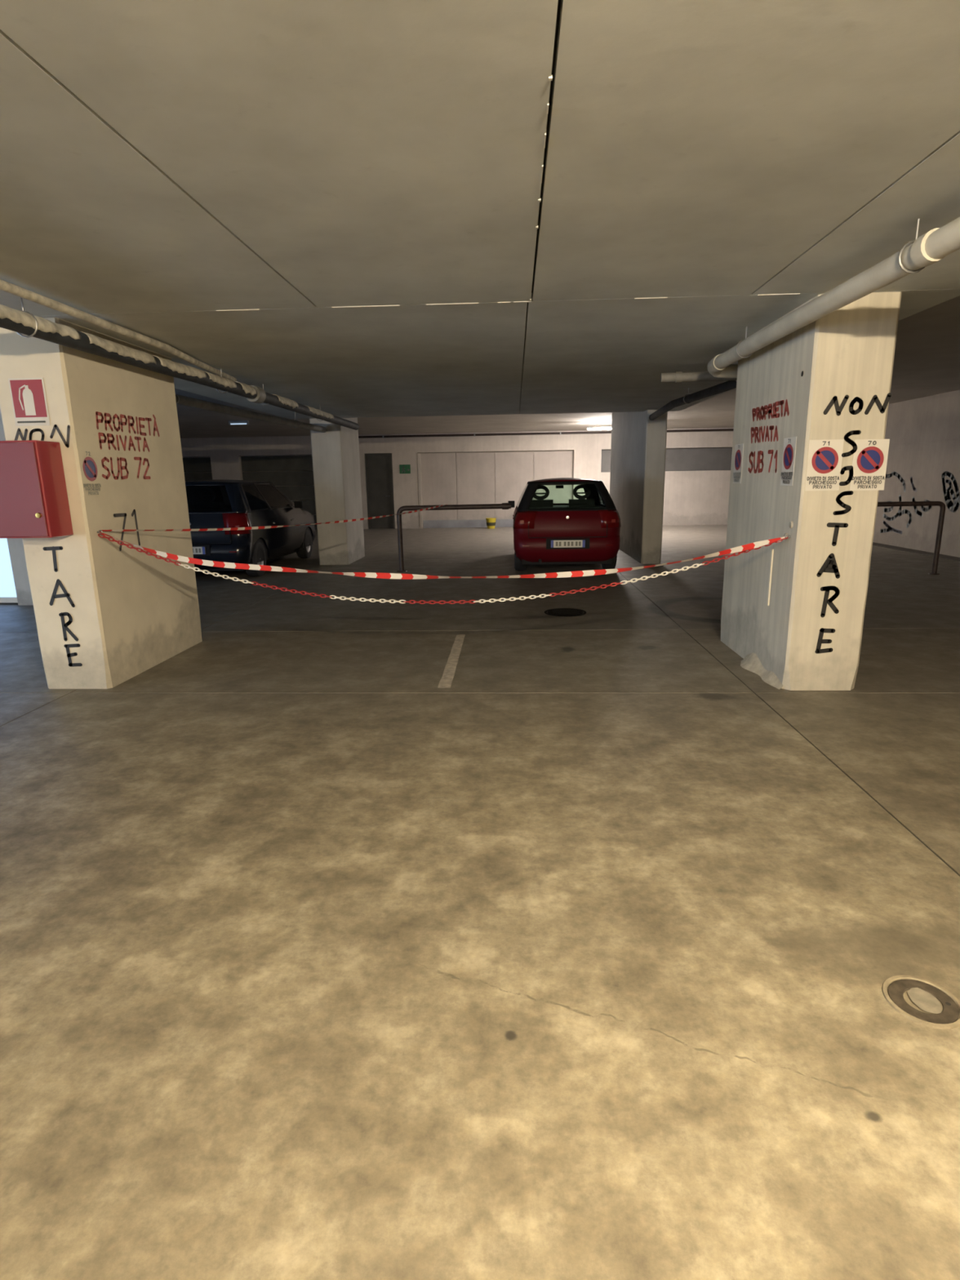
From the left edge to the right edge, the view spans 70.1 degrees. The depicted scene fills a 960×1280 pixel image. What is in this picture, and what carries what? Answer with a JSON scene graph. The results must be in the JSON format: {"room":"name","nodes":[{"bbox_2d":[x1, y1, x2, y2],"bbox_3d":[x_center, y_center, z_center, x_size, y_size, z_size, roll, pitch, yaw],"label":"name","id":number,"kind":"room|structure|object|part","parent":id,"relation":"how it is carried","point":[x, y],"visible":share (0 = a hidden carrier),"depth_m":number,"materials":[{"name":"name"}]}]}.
{"room":"parking garage","nodes":[
{"label":"parking garage","id":0,"kind":"room"},
{"bbox_2d":[0,408,33,605],"bbox_3d":[-8.587,-1.858,8.659,5.980,2.870,0.250,0,13,3],"label":"wall","id":1,"kind":"structure","parent":0,"point":[15,547],"depth_m":8.62,"materials":[{"name":"paint"}]},
{"bbox_2d":[0,537,17,602],"bbox_3d":[-7.207,-1.587,8.638,2.575,2.270,0.060,0,13,3],"label":"door","id":2,"kind":"structure","parent":1,"relation":"in","point":[7,588],"depth_m":8.76,"materials":[{"name":"white"}]},
{"bbox_3d":[-6.544,-0.519,8.856,1.190,0.070,0.060,0,13,3],"label":"frame","id":3,"kind":"part","parent":2,"relation":"part of","materials":[{"name":"beige"}]},
{"bbox_2d":[0,317,202,688],"bbox_3d":[-2.973,-1.055,5.556,0.504,2.550,1.564,0,13,3],"label":"pillar","id":4,"kind":"structure","parent":0,"point":[107,613],"depth_m":5.08,"materials":[{"name":"paint"}]},
{"bbox_2d":[8,377,50,426],"bbox_3d":[-3.049,-1.610,4.625,0.244,0.307,0.006,0,13,3],"label":"sign","id":5,"kind":"object","parent":4,"relation":"attached to","point":[28,395],"visible":1,"depth_m":4.62,"materials":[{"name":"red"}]},
{"bbox_2d":[0,440,73,538],"bbox_3d":[-3.152,-1.014,4.628,0.560,0.630,0.273,0,13,3],"label":"cabinet","id":6,"kind":"object","parent":4,"relation":"attached to","point":[34,500],"visible":1,"depth_m":4.53,"materials":[{"name":"red metal"}]},
{"bbox_3d":[-3.159,-0.987,4.518,0.538,0.608,0.016,0,13,3],"label":"door","id":7,"kind":"part","parent":6,"relation":"part of","materials":[{"name":"red metal"}]},
{"bbox_2d":[77,449,102,497],"bbox_3d":[-2.758,-1.178,4.843,0.006,0.320,0.216,0,13,3],"label":"no parking sign","id":8,"kind":"object","parent":4,"relation":"attached to","point":[88,461],"visible":1,"depth_m":4.83,"materials":[{"name":"paint"}]},
{"bbox_3d":[-2.736,-0.777,4.922,0.039,0.031,0.012,0,13,3],"label":"hook","id":9,"kind":"object","parent":4,"relation":"attached to","visible":0},
{"bbox_2d":[97,533,788,604],"bbox_3d":[-0.323,-0.515,4.848,4.860,0.530,0.047,0,13,3],"label":"chain","id":10,"kind":"object","parent":9,"relation":"hanging from","point":[104,535],"visible":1,"depth_m":4.91,"materials":[{"name":"red"}]},
{"bbox_2d":[100,532,786,579],"bbox_3d":[-0.322,-0.608,4.812,4.850,0.362,0.048,0,13,3],"label":"barrier tape","id":11,"kind":"object","parent":9,"relation":"hanging from","point":[755,544],"visible":1,"depth_m":4.86,"materials":[{"name":"red plastic"}]},
{"bbox_2d":[309,417,364,564],"bbox_3d":[-2.651,-2.929,12.825,0.540,2.870,1.420,0,13,3],"label":"pillar","id":12,"kind":"structure","parent":0,"point":[335,458],"depth_m":12.29,"materials":[{"name":"paint"}]},
{"bbox_2d":[180,427,733,528],"bbox_3d":[-1.029,-4.965,21.398,19.800,2.870,0.420,0,13,3],"label":"wall","id":13,"kind":"structure","parent":0,"point":[457,469],"depth_m":21.15,"materials":[{"name":"paint"}]},
{"bbox_2d":[182,457,212,481],"bbox_3d":[-9.465,-4.642,21.866,2.060,2.278,0.080,0,13,3],"label":"door","id":14,"kind":"structure","parent":13,"relation":"in","point":[192,466],"depth_m":21.66,"materials":[{"name":"grey metal"}]},
{"bbox_3d":[-9.478,-5.539,21.677,2.060,0.446,0.040,0,13,3],"label":"panel","id":15,"kind":"part","parent":14,"relation":"part of","materials":[{"name":"grey metal"}]},
{"bbox_3d":[-9.471,-5.093,21.781,2.060,0.446,0.040,0,13,3],"label":"panel","id":16,"kind":"part","parent":14,"relation":"part of","materials":[{"name":"grey metal"}]},
{"bbox_2d":[240,455,316,528],"bbox_3d":[-6.169,-4.655,21.698,2.660,2.278,0.080,0,13,3],"label":"door","id":17,"kind":"structure","parent":13,"relation":"in","point":[296,486],"depth_m":21.57,"materials":[{"name":"grey metal"}]},
{"bbox_3d":[-6.183,-5.552,21.508,2.660,0.446,0.040,0,13,3],"label":"panel","id":18,"kind":"part","parent":17,"relation":"part of","materials":[{"name":"grey metal"}]},
{"bbox_3d":[-6.176,-5.106,21.613,2.660,0.446,0.040,0,13,3],"label":"panel","id":19,"kind":"part","parent":17,"relation":"part of","materials":[{"name":"grey metal"}]},
{"bbox_3d":[-6.168,-4.660,21.717,2.660,0.446,0.040,0,13,3],"label":"panel","id":20,"kind":"part","parent":17,"relation":"part of","materials":[{"name":"grey metal"}]},
{"bbox_3d":[-6.161,-4.214,21.822,2.660,0.446,0.040,0,13,3],"label":"panel","id":21,"kind":"part","parent":17,"relation":"part of","materials":[{"name":"grey metal"}]},
{"bbox_3d":[-6.154,-3.768,21.926,2.660,0.446,0.040,0,13,3],"label":"panel","id":22,"kind":"part","parent":17,"relation":"part of","materials":[{"name":"grey metal"}]},
{"bbox_2d":[364,453,395,528],"bbox_3d":[-3.123,-4.651,21.448,0.840,2.300,0.150,0,13,3],"label":"door","id":23,"kind":"structure","parent":13,"relation":"in","point":[379,467],"depth_m":21.44,"materials":[{"name":"grey metal"}]},
{"bbox_3d":[-3.520,-4.649,21.469,0.045,2.300,0.150,0,13,3],"label":"frame","id":24,"kind":"part","parent":23,"relation":"part of","materials":[{"name":"grey metal"}]},
{"bbox_3d":[-3.140,-5.746,21.192,0.750,0.050,0.150,0,13,3],"label":"frame","id":25,"kind":"part","parent":23,"relation":"part of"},
{"bbox_3d":[-2.726,-4.652,21.428,0.045,2.300,0.150,0,13,3],"label":"frame","id":26,"kind":"part","parent":23,"relation":"part of","materials":[{"name":"grey metal"}]},
{"bbox_2d":[399,464,410,473],"bbox_3d":[-2.323,-5.294,21.181,0.340,0.270,0.014,0,13,3],"label":"exit sign","id":27,"kind":"object","parent":13,"relation":"attached to","point":[403,468],"visible":1,"depth_m":21.17,"materials":[{"name":"green plastic"}]},
{"bbox_3d":[-1.312,-4.699,21.531,1.168,2.300,0.090,0,13,3],"label":"panel","id":28,"kind":"part","parent":13,"relation":"part of","materials":[{"name":"white paint"}]},
{"bbox_3d":[0.544,-3.689,21.611,4.690,0.240,0.025,0,13,3],"label":"skirting panel","id":29,"kind":"part","parent":13,"relation":"part of","materials":[{"name":"grey paint"}]},
{"bbox_3d":[-0.123,-4.704,21.471,1.188,2.300,0.090,0,13,3],"label":"panel","id":30,"kind":"part","parent":13,"relation":"part of","materials":[{"name":"white paint"}]},
{"bbox_3d":[1.075,-4.708,21.409,1.188,2.300,0.090,0,13,3],"label":"panel","id":31,"kind":"part","parent":13,"relation":"part of","materials":[{"name":"white paint"}]},
{"bbox_2d":[358,428,733,438],"bbox_3d":[2.129,-6.252,20.694,13.390,0.080,0.088,0,13,3],"label":"conduit","id":32,"kind":"object","parent":13,"relation":"attached to","point":[722,429],"visible":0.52,"depth_m":20.72,"materials":[{"name":"grey metal"}]},
{"bbox_3d":[2.284,-4.713,21.348,1.208,2.300,0.090,0,13,3],"label":"panel","id":33,"kind":"part","parent":13,"relation":"part of","materials":[{"name":"white paint"}]},
{"bbox_2d":[0,524,959,1279],"bbox_3d":[-1.679,-0.256,8.304,19.800,0.300,28.100,0,13,3],"label":"floor","id":34,"kind":"structure","parent":0,"point":[571,957],"depth_m":2.27,"materials":[{"name":"grey concrete"}]},
{"bbox_2d":[185,479,315,576],"bbox_3d":[-4.308,-2.087,12.261,1.950,1.540,4.124,0,13,3],"label":"car","id":35,"kind":"object","parent":34,"relation":"on","point":[216,503],"visible":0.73,"depth_m":10.58,"materials":[{"name":"black"}]},
{"bbox_3d":[-4.404,-1.350,10.328,0.520,0.110,0.014,0,13,3],"label":"number plate","id":36,"kind":"part","parent":35,"relation":"part of","materials":[{"name":"beige metal"}]},
{"bbox_2d":[222,512,250,534],"bbox_3d":[-3.699,-1.772,10.407,0.380,0.315,0.192,-7,15,-25],"label":"tail lamp","id":37,"kind":"object","parent":35,"relation":"attached to","point":[229,520],"depth_m":10.37,"materials":[{"name":"red plastic"}]},
{"bbox_3d":[-4.338,-2.447,11.717,1.625,0.481,2.840,0,13,3],"label":"cabin frame","id":38,"kind":"part","parent":35,"relation":"part of","materials":[{"name":"black"}]},
{"bbox_2d":[293,501,302,507],"bbox_3d":[-3.374,-2.512,12.697,0.126,0.120,0.090,0,13,3],"label":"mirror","id":39,"kind":"object","parent":35,"relation":"attached to","point":[296,504],"depth_m":12.65,"materials":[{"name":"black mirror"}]},
{"bbox_2d":[438,634,465,687],"bbox_3d":[-0.221,0.147,5.818,0.099,0.001,1.744,0,13,3],"label":"parking line","id":40,"kind":"object","parent":34,"relation":"on","point":[446,681],"visible":1,"depth_m":5.63,"materials":[{"name":"paint"}]},
{"bbox_2d":[396,502,511,572],"bbox_3d":[-0.445,-1.683,11.249,1.913,1.097,0.176,0,13,3],"label":"barrier","id":41,"kind":"object","parent":34,"relation":"on","point":[504,505],"visible":0.99,"depth_m":11.13,"materials":[{"name":"grey metal"}]},
{"bbox_2d":[101,504,445,531],"bbox_3d":[-1.628,-1.457,8.033,0.025,0.156,6.727,4,14,19],"label":"barrier tape","id":42,"kind":"object","parent":41,"relation":"attached to","point":[418,510],"visible":1,"depth_m":6.54,"materials":[{"name":"red plastic"}]},
{"bbox_2d":[485,517,496,528],"bbox_3d":[0.340,-3.592,21.046,0.330,0.315,0.330,0,13,3],"label":"bucket","id":43,"kind":"object","parent":34,"relation":"on","point":[491,522],"visible":1,"depth_m":20.94,"materials":[{"name":"yellow plastic"}]},
{"bbox_2d":[507,477,621,570],"bbox_3d":[1.433,-2.145,12.248,1.860,1.480,3.824,0,13,3],"label":"car","id":44,"kind":"object","parent":34,"relation":"on","point":[585,530],"visible":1,"depth_m":10.54,"materials":[{"name":"red metal"}]},
{"bbox_2d":[507,500,514,507],"bbox_3d":[0.581,-2.509,12.633,0.120,0.120,0.090,0,13,3],"label":"mirror","id":45,"kind":"object","parent":44,"relation":"attached to","point":[512,502],"depth_m":12.59,"materials":[{"name":"black mirror"}]},
{"bbox_2d":[512,511,537,528],"bbox_3d":[0.684,-1.865,10.607,0.374,0.268,0.189,7,15,31],"label":"tail lamp","id":46,"kind":"object","parent":44,"relation":"attached to","point":[522,519],"depth_m":10.55,"materials":[{"name":"red plastic"}]},
{"bbox_3d":[1.061,-2.280,12.020,0.440,0.360,0.120,0,13,3],"label":"seat","id":47,"kind":"part","parent":44,"relation":"part of","materials":[{"name":"black fabric"}]},
{"bbox_2d":[555,484,563,488],"bbox_3d":[1.434,-2.758,12.311,0.140,0.055,0.020,0,13,3],"label":"mirror","id":48,"kind":"object","parent":44,"relation":"attached to","point":[557,486],"depth_m":12.30,"materials":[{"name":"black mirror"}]},
{"bbox_3d":[1.384,-2.058,11.269,1.200,0.260,0.130,0,13,3],"label":"seat","id":49,"kind":"part","parent":44,"relation":"part of","materials":[{"name":"black fabric"}]},
{"bbox_3d":[1.405,-2.480,11.709,1.550,0.471,2.540,0,13,3],"label":"cabin frame","id":50,"kind":"part","parent":44,"relation":"part of","materials":[{"name":"red"}]},
{"bbox_3d":[1.344,-1.471,10.453,0.520,0.110,0.014,0,13,3],"label":"number plate","id":51,"kind":"part","parent":44,"relation":"part of","materials":[{"name":"beige metal"}]},
{"bbox_2d":[553,504,605,508],"bbox_3d":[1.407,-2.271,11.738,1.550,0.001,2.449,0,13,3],"label":"windshield wiper","id":52,"kind":"object","parent":44,"relation":"attached to","point":[602,507],"depth_m":12.28,"materials":[{"name":"black plastic"}]},
{"bbox_3d":[1.780,-2.283,11.983,0.440,0.360,0.120,0,13,3],"label":"seat","id":53,"kind":"part","parent":44,"relation":"part of","materials":[{"name":"black fabric"}]},
{"bbox_2d":[597,509,621,528],"bbox_3d":[2.014,-1.870,10.540,0.374,0.268,0.189,-7,15,-26],"label":"tail lamp","id":54,"kind":"object","parent":44,"relation":"attached to","point":[606,518],"depth_m":10.48,"materials":[{"name":"red plastic"}]},
{"bbox_2d":[544,608,586,616],"bbox_3d":[0.960,-0.315,7.695,0.470,0.011,0.470,0,13,3],"label":"manhole cover","id":55,"kind":"object","parent":34,"relation":"on","point":[557,611],"visible":1,"depth_m":7.66,"materials":[{"name":"metal"}]},
{"bbox_3d":[0.960,-0.314,7.695,0.404,0.005,0.404,0,13,3],"label":"lid","id":56,"kind":"part","parent":55,"relation":"part of","materials":[{"name":"metal"}]},
{"bbox_2d":[877,501,945,574],"bbox_3d":[5.427,-1.492,10.104,2.770,1.064,0.150,0,13,3],"label":"barrier","id":57,"kind":"object","parent":34,"relation":"on","point":[942,510],"visible":0.52,"depth_m":9.95,"materials":[{"name":"grey metal"}]},
{"bbox_2d":[882,975,959,1029],"bbox_3d":[1.263,1.029,1.950,0.200,0.008,0.200,0,13,3],"label":"floor drain","id":58,"kind":"object","parent":34,"relation":"on","point":[923,993],"visible":1,"depth_m":1.95,"materials":[{"name":"metal"}]},
{"bbox_2d":[0,0,959,438],"bbox_3d":[-1.726,-3.160,7.623,19.800,0.574,28.100,0,13,3],"label":"ceiling","id":59,"kind":"structure","parent":0,"point":[393,216],"depth_m":2.59,"materials":[{"name":"grey concrete"}]},
{"bbox_2d":[0,279,236,382],"bbox_3d":[-2.699,-1.169,0.593,0.210,0.050,13.384,0,13,2],"label":"conduit","id":60,"kind":"object","parent":59,"relation":"attached to","point":[6,286],"visible":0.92,"depth_m":4.45,"materials":[{"name":"grey plastic"}]},
{"bbox_3d":[-2.622,-0.911,-0.777,2.649,0.050,10.651,0,13,3],"label":"panel","id":61,"kind":"part","parent":59,"relation":"part of","materials":[{"name":"concrete"}]},
{"bbox_2d":[0,297,359,430],"bbox_3d":[-2.701,-1.646,2.988,0.213,0.235,18.262,0,13,4],"label":"pipe","id":62,"kind":"object","parent":59,"relation":"hanging from","point":[23,322],"visible":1,"depth_m":5.09,"materials":[{"name":"grey metal"}]},
{"bbox_2d":[228,420,248,425],"bbox_3d":[-5.527,-4.978,15.665,0.460,0.088,0.070,0,13,3],"label":"lamp","id":63,"kind":"object","parent":59,"relation":"hanging from","point":[241,422],"visible":1,"depth_m":15.64,"materials":[{"name":"grey plastic"}]},
{"bbox_2d":[174,392,326,432],"bbox_3d":[-3.063,-3.042,8.995,0.152,0.249,5.953,1,13,6],"label":"conduit","id":64,"kind":"object","parent":59,"relation":"hanging from","point":[180,399],"visible":0.68,"depth_m":8.83,"materials":[{"name":"grey metal"}]},
{"bbox_3d":[-0.616,-0.919,-0.879,1.345,0.050,10.651,0,13,3],"label":"panel","id":65,"kind":"part","parent":59,"relation":"part of","materials":[{"name":"concrete"}]},
{"bbox_3d":[-1.508,-3.008,8.089,3.986,0.050,7.641,0,13,3],"label":"panel","id":66,"kind":"part","parent":59,"relation":"part of","materials":[{"name":"concrete"}]},
{"bbox_2d":[586,426,611,430],"bbox_3d":[3.379,-5.508,17.562,1.260,0.198,0.070,0,13,3],"label":"lamp","id":67,"kind":"object","parent":59,"relation":"hanging from","point":[590,428],"visible":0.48,"depth_m":17.56,"materials":[{"name":"grey plastic"}]},
{"bbox_2d":[648,380,736,420],"bbox_3d":[2.689,-3.174,9.037,0.286,0.189,4.679,-1,13,2],"label":"drain pipe","id":68,"kind":"object","parent":59,"relation":"hanging from","point":[688,398],"visible":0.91,"depth_m":8.30,"materials":[{"name":"black plastic"}]},
{"bbox_2d":[660,371,737,382],"bbox_3d":[2.443,-2.609,6.754,1.292,0.108,0.130,0,13,5],"label":"drain pipe","id":69,"kind":"object","parent":68,"relation":"attached to","point":[677,376],"visible":0.5,"depth_m":6.74,"materials":[{"name":"grey plastic"}]},
{"bbox_3d":[1.841,-3.021,7.918,2.706,0.050,7.641,0,13,3],"label":"panel","id":70,"kind":"part","parent":59,"relation":"part of","materials":[{"name":"concrete"}]},
{"bbox_3d":[0.733,-0.924,-0.948,1.332,0.050,10.651,0,13,3],"label":"panel","id":71,"kind":"part","parent":59,"relation":"part of","materials":[{"name":"concrete"}]},
{"bbox_2d":[706,217,959,377],"bbox_3d":[2.209,-1.007,-0.026,1.080,0.256,12.586,0,13,3],"label":"drain pipe","id":72,"kind":"object","parent":59,"relation":"hanging from","point":[931,247],"visible":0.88,"depth_m":3.46,"materials":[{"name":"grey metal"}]},
{"bbox_3d":[2.078,-0.930,-1.017,1.338,0.050,10.651,0,13,3],"label":"panel","id":73,"kind":"part","parent":59,"relation":"part of","materials":[{"name":"concrete"}]},
{"bbox_2d":[609,409,667,564],"bbox_3d":[3.058,-3.212,13.645,0.340,2.870,4.300,0,13,3],"label":"pillar","id":74,"kind":"structure","parent":0,"point":[638,442],"depth_m":12.02,"materials":[{"name":"paint"}]},
{"bbox_2d":[720,291,902,690],"bbox_3d":[2.348,-1.067,5.245,0.596,2.550,1.564,0,13,3],"label":"pillar","id":75,"kind":"structure","parent":0,"point":[793,608],"depth_m":4.65,"materials":[{"name":"concrete"}]},
{"bbox_2d":[733,443,743,483],"bbox_3d":[2.167,-1.480,5.744,0.006,0.320,0.216,0,13,3],"label":"no parking sign","id":76,"kind":"object","parent":75,"relation":"attached to","point":[739,449],"visible":1,"depth_m":5.73,"materials":[{"name":"beige"}]},
{"bbox_2d":[780,436,796,485],"bbox_3d":[2.114,-1.224,4.691,0.006,0.320,0.216,0,13,3],"label":"no parking sign","id":77,"kind":"object","parent":75,"relation":"attached to","point":[789,443],"visible":1,"depth_m":4.68,"materials":[{"name":"beige"}]},
{"bbox_2d":[804,439,844,490],"bbox_3d":[2.232,-1.132,4.432,0.216,0.320,0.006,0,13,3],"label":"no parking sign","id":78,"kind":"object","parent":75,"relation":"attached to","point":[824,456],"visible":1,"depth_m":4.43,"materials":[{"name":"beige"}]},
{"bbox_2d":[849,439,889,490],"bbox_3d":[2.517,-1.130,4.418,0.216,0.320,0.006,0,13,3],"label":"no parking sign","id":79,"kind":"object","parent":75,"relation":"attached to","point":[869,462],"visible":1,"depth_m":4.42,"materials":[{"name":"beige"}]},
{"bbox_2d":[872,390,959,561],"bbox_3d":[8.183,-1.838,7.437,0.600,2.870,28.100,0,13,3],"label":"wall","id":80,"kind":"structure","parent":0,"point":[923,433],"depth_m":13.09,"materials":[{"name":"white paint"}]}
]}

